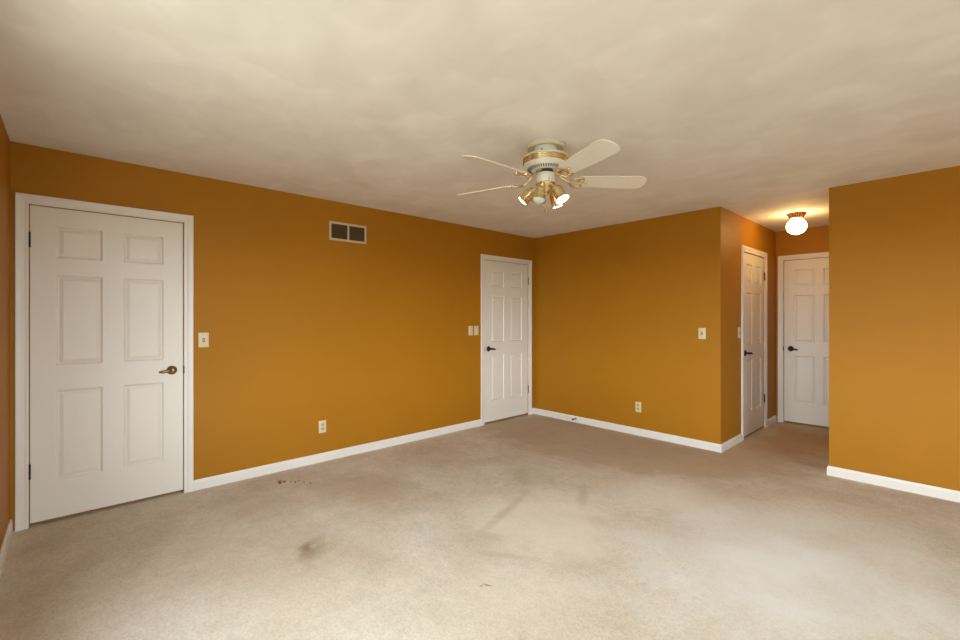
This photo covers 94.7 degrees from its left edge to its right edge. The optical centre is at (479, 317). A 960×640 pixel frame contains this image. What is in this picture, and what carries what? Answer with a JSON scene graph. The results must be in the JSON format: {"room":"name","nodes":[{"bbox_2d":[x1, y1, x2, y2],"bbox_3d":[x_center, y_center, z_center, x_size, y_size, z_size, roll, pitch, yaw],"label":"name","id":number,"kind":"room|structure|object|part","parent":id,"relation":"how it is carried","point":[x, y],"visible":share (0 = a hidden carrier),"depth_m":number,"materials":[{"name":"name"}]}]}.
{"room":"empty bedroom","nodes":[
{"label":"empty bedroom","id":0,"kind":"room"},
{"bbox_2d":[0,114,9,549],"bbox_3d":[-0.545,0.120,0.085,0.120,2.420,7.104,0,0,-43],"label":"wall","id":1,"kind":"structure","parent":0,"point":[4,139],"depth_m":2.52,"materials":[{"name":"paint"}]},
{"bbox_2d":[0,519,12,575],"bbox_3d":[-0.537,1.290,0.174,0.013,0.079,6.984,0,0,-43],"label":"baseboard","id":2,"kind":"structure","parent":1,"relation":"attached to","point":[3,552],"depth_m":2.48,"materials":[{"name":"white paint"}]},
{"bbox_2d":[10,141,533,530],"bbox_3d":[-1.122,0.120,4.467,5.213,2.420,0.120,0,0,-43],"label":"wall","id":3,"kind":"structure","parent":0,"point":[371,340],"depth_m":3.94,"materials":[{"name":"paint"}]},
{"bbox_2d":[15,192,192,531],"bbox_3d":[-2.540,0.278,3.065,0.943,2.105,0.018,0,0,-43],"label":"door frame","id":4,"kind":"structure","parent":3,"relation":"attached to","point":[22,200],"depth_m":2.78,"materials":[{"name":"white paint"}]},
{"bbox_2d":[28,205,184,522],"bbox_3d":[-2.538,0.298,3.064,0.830,2.016,0.102,0,0,-43],"label":"door","id":5,"kind":"structure","parent":3,"relation":"in","point":[107,369],"depth_m":3.04,"materials":[{"name":"white paint"}]},
{"bbox_3d":[-2.296,0.396,3.248,0.046,0.030,0.101,0,0,28],"label":"lever handle","id":6,"kind":"part","parent":5,"relation":"part of","materials":[{"name":"gold metal"}]},
{"bbox_2d":[198,333,208,346],"bbox_3d":[-2.143,0.177,3.431,0.070,0.114,0.018,0,0,-43],"label":"light switch","id":7,"kind":"object","parent":3,"relation":"attached to","point":[203,338],"visible":1,"depth_m":3.43,"materials":[{"name":"beige plastic"}]},
{"bbox_2d":[319,420,325,432],"bbox_3d":[-1.451,1.009,4.075,0.070,0.114,0.009,0,0,-43],"label":"wall outlet","id":8,"kind":"object","parent":3,"relation":"attached to","point":[322,424],"visible":1,"depth_m":4.07,"materials":[{"name":"beige plastic"}]},
{"bbox_2d":[193,419,480,490],"bbox_3d":[-1.092,1.290,4.404,3.003,0.079,0.013,0,0,-43],"label":"baseboard","id":9,"kind":"structure","parent":3,"relation":"attached to","point":[221,479],"depth_m":4.05,"materials":[{"name":"white paint"}]},
{"bbox_2d":[329,221,365,243],"bbox_3d":[-1.265,-0.810,4.247,0.379,0.176,0.009,0,0,-43],"label":"air vent","id":10,"kind":"object","parent":3,"relation":"in","point":[345,232],"visible":1,"depth_m":4.24,"materials":[{"name":"beige metal"}]},
{"bbox_3d":[-1.331,-0.810,4.187,0.160,0.136,0.006,0,0,-43],"label":"louvre panel","id":11,"kind":"part","parent":10,"relation":"part of","materials":[{"name":"brown metal"}]},
{"bbox_3d":[-1.200,-0.810,4.308,0.160,0.136,0.006,0,0,-43],"label":"louvre panel","id":12,"kind":"part","parent":10,"relation":"part of","materials":[{"name":"brown metal"}]},
{"bbox_2d":[468,326,472,334],"bbox_3d":[-0.110,0.162,5.311,0.070,0.114,0.012,0,0,-43],"label":"light switch","id":13,"kind":"object","parent":3,"relation":"attached to","point":[470,328],"visible":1,"depth_m":5.30,"materials":[{"name":"beige plastic"}]},
{"bbox_2d":[474,326,478,334],"bbox_3d":[-0.043,0.162,5.372,0.070,0.114,0.012,0,0,-43],"label":"light switch","id":14,"kind":"object","parent":3,"relation":"attached to","point":[476,328],"visible":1,"depth_m":5.37,"materials":[{"name":"beige plastic"}]},
{"bbox_2d":[481,254,531,425],"bbox_3d":[0.360,0.278,5.740,0.943,2.105,0.018,0,0,-43],"label":"door frame","id":15,"kind":"structure","parent":3,"relation":"attached to","point":[483,256],"depth_m":5.61,"materials":[{"name":"white paint"}]},
{"bbox_2d":[485,260,528,421],"bbox_3d":[0.361,0.298,5.738,0.830,2.016,0.102,0,0,-43],"label":"door","id":16,"kind":"structure","parent":3,"relation":"in","point":[506,284],"depth_m":5.73,"materials":[{"name":"white paint"}]},
{"bbox_2d":[0,0,959,237],"bbox_3d":[1.994,-1.140,2.508,7.138,0.100,7.224,0,0,-43],"label":"ceiling","id":17,"kind":"structure","parent":0,"point":[754,110],"depth_m":2.14,"materials":[{"name":"beige paint"}]},
{"bbox_2d":[458,138,646,212],"bbox_3d":[0.378,-0.875,2.788,1.218,0.431,1.260,0,0,-43],"label":"ceiling fan","id":18,"kind":"object","parent":17,"relation":"hanging from","point":[545,158],"visible":1,"depth_m":2.73,"materials":[{"name":"white wood"}]},
{"bbox_3d":[0.049,-0.871,3.040,0.452,0.006,0.142,0,15,31],"label":"blade","id":19,"kind":"part","parent":18,"relation":"part of","materials":[{"name":"beige wood"}]},
{"bbox_3d":[0.091,-0.871,2.535,0.452,0.006,0.142,0,15,-41],"label":"blade","id":20,"kind":"part","parent":18,"relation":"part of","materials":[{"name":"beige wood"}]},
{"bbox_3d":[0.316,-0.783,2.840,0.157,0.130,0.092,0,0,30],"label":"lamp shade","id":21,"kind":"part","parent":18,"relation":"part of","materials":[{"name":"gold metal"}]},
{"bbox_3d":[0.373,-0.777,2.745,0.118,0.141,0.093,0,0,-43],"label":"lamp shade","id":22,"kind":"part","parent":18,"relation":"part of","materials":[{"name":"gold metal"}]},
{"bbox_3d":[0.365,-0.737,2.738,0.074,0.059,0.077,0,0,-43],"label":"bulb","id":23,"kind":"part","parent":18,"relation":"part of","materials":[{"name":"white glass"}]},
{"bbox_3d":[0.517,-0.871,3.235,0.142,0.006,0.452,-15,-3,13],"label":"blade","id":24,"kind":"part","parent":18,"relation":"part of","materials":[{"name":"beige"}]},
{"bbox_3d":[0.490,-0.777,2.865,0.128,0.142,0.093,0,0,-43],"label":"lamp shade","id":25,"kind":"part","parent":18,"relation":"part of","materials":[{"name":"gold metal"}]},
{"bbox_3d":[0.493,-0.777,2.762,0.093,0.141,0.138,0,0,-43],"label":"lamp shade","id":26,"kind":"part","parent":18,"relation":"part of","materials":[{"name":"gold metal"}]},
{"bbox_3d":[0.508,-0.745,2.746,0.077,0.066,0.075,0,0,-43],"label":"bulb","id":27,"kind":"part","parent":18,"relation":"part of","materials":[{"name":"white glass"}]},
{"bbox_3d":[0.584,-0.871,2.418,0.142,0.006,0.452,16,-6,-22],"label":"blade","id":28,"kind":"part","parent":18,"relation":"part of","materials":[{"name":"white wood"}]},
{"bbox_3d":[0.847,-0.871,2.851,0.452,0.006,0.142,0,-15,-5],"label":"blade","id":29,"kind":"part","parent":18,"relation":"part of","materials":[{"name":"beige wood"}]},
{"bbox_2d":[786,211,806,233],"bbox_3d":[3.323,-0.980,4.643,0.180,0.220,0.180,0,0,-43],"label":"ceiling light","id":30,"kind":"object","parent":17,"relation":"attached to","point":[796,225],"visible":1,"depth_m":4.59,"materials":[{"name":"white glass"}]},
{"bbox_2d":[0,414,959,639],"bbox_3d":[1.994,1.380,2.508,7.138,0.100,7.224,0,0,-43],"label":"floor","id":31,"kind":"structure","parent":0,"point":[533,526],"depth_m":2.48,"materials":[{"name":"beige carpet"}]},
{"bbox_2d":[534,166,959,502],"bbox_3d":[3.194,0.120,3.534,0.133,2.420,7.104,0,0,-43],"label":"wall","id":32,"kind":"structure","parent":0,"point":[894,242],"depth_m":3.71,"materials":[{"name":"paint"}]},
{"bbox_2d":[534,408,721,452],"bbox_3d":[1.556,1.290,5.221,0.013,0.079,2.403,0,0,-43],"label":"baseboard","id":33,"kind":"structure","parent":32,"relation":"attached to","point":[700,444],"depth_m":4.99,"materials":[{"name":"white paint"}]},
{"bbox_2d":[635,401,640,411],"bbox_3d":[1.781,1.011,4.980,0.009,0.114,0.070,0,0,-43],"label":"wall outlet","id":34,"kind":"object","parent":32,"relation":"attached to","point":[637,404],"visible":1,"depth_m":4.98,"materials":[{"name":"beige plastic"}]},
{"bbox_2d":[698,328,705,338],"bbox_3d":[2.243,0.165,4.473,0.018,0.114,0.070,0,0,-43],"label":"light switch","id":35,"kind":"object","parent":32,"relation":"attached to","point":[701,331],"visible":1,"depth_m":4.47,"materials":[{"name":"beige plastic"}]},
{"bbox_2d":[725,209,775,441],"bbox_3d":[3.078,0.120,5.089,1.805,2.420,0.120,0,0,-43],"label":"wall","id":36,"kind":"structure","parent":0,"point":[739,230],"depth_m":4.68,"materials":[{"name":"paint"}]},
{"bbox_2d":[721,433,742,451],"bbox_3d":[2.590,1.290,4.548,0.620,0.079,0.013,0,0,-43],"label":"baseboard","id":37,"kind":"structure","parent":36,"relation":"attached to","point":[737,439],"depth_m":4.54,"materials":[{"name":"white paint"}]},
{"bbox_2d":[738,327,740,337],"bbox_3d":[2.764,0.165,4.705,0.070,0.114,0.018,0,0,-43],"label":"light switch","id":38,"kind":"object","parent":36,"relation":"attached to","point":[739,328],"visible":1,"depth_m":4.71,"materials":[{"name":"beige plastic"}]},
{"bbox_2d":[741,245,766,440],"bbox_3d":[3.147,0.278,5.059,0.892,2.105,0.018,0,0,-43],"label":"door frame","id":39,"kind":"structure","parent":36,"relation":"attached to","point":[743,248],"depth_m":4.88,"materials":[{"name":"white paint"}]},
{"bbox_2d":[744,252,764,435],"bbox_3d":[3.147,0.298,5.057,0.779,2.016,0.102,0,0,-43],"label":"door","id":40,"kind":"structure","parent":36,"relation":"in","point":[754,274],"depth_m":5.06,"materials":[{"name":"white paint"}]},
{"bbox_2d":[767,415,776,426],"bbox_3d":[3.630,1.290,5.507,0.426,0.079,0.013,0,0,-43],"label":"baseboard","id":41,"kind":"structure","parent":36,"relation":"attached to","point":[773,419],"depth_m":5.50,"materials":[{"name":"white paint"}]},
{"bbox_2d":[776,226,828,427],"bbox_3d":[4.114,0.120,5.386,0.120,2.420,1.088,0,0,-43],"label":"wall","id":42,"kind":"structure","parent":0,"point":[814,239],"depth_m":5.49,"materials":[{"name":"paint"}]},
{"bbox_2d":[778,252,828,421],"bbox_3d":[4.071,0.278,5.330,0.018,2.105,0.821,0,0,-43],"label":"door frame","id":43,"kind":"structure","parent":42,"relation":"attached to","point":[781,259],"depth_m":5.60,"materials":[{"name":"white paint"}]},
{"bbox_2d":[783,258,828,426],"bbox_3d":[4.075,0.298,5.322,0.102,2.016,0.728,0,0,-43],"label":"door","id":44,"kind":"structure","parent":42,"relation":"in","point":[806,281],"depth_m":5.42,"materials":[{"name":"white paint"}]}
]}

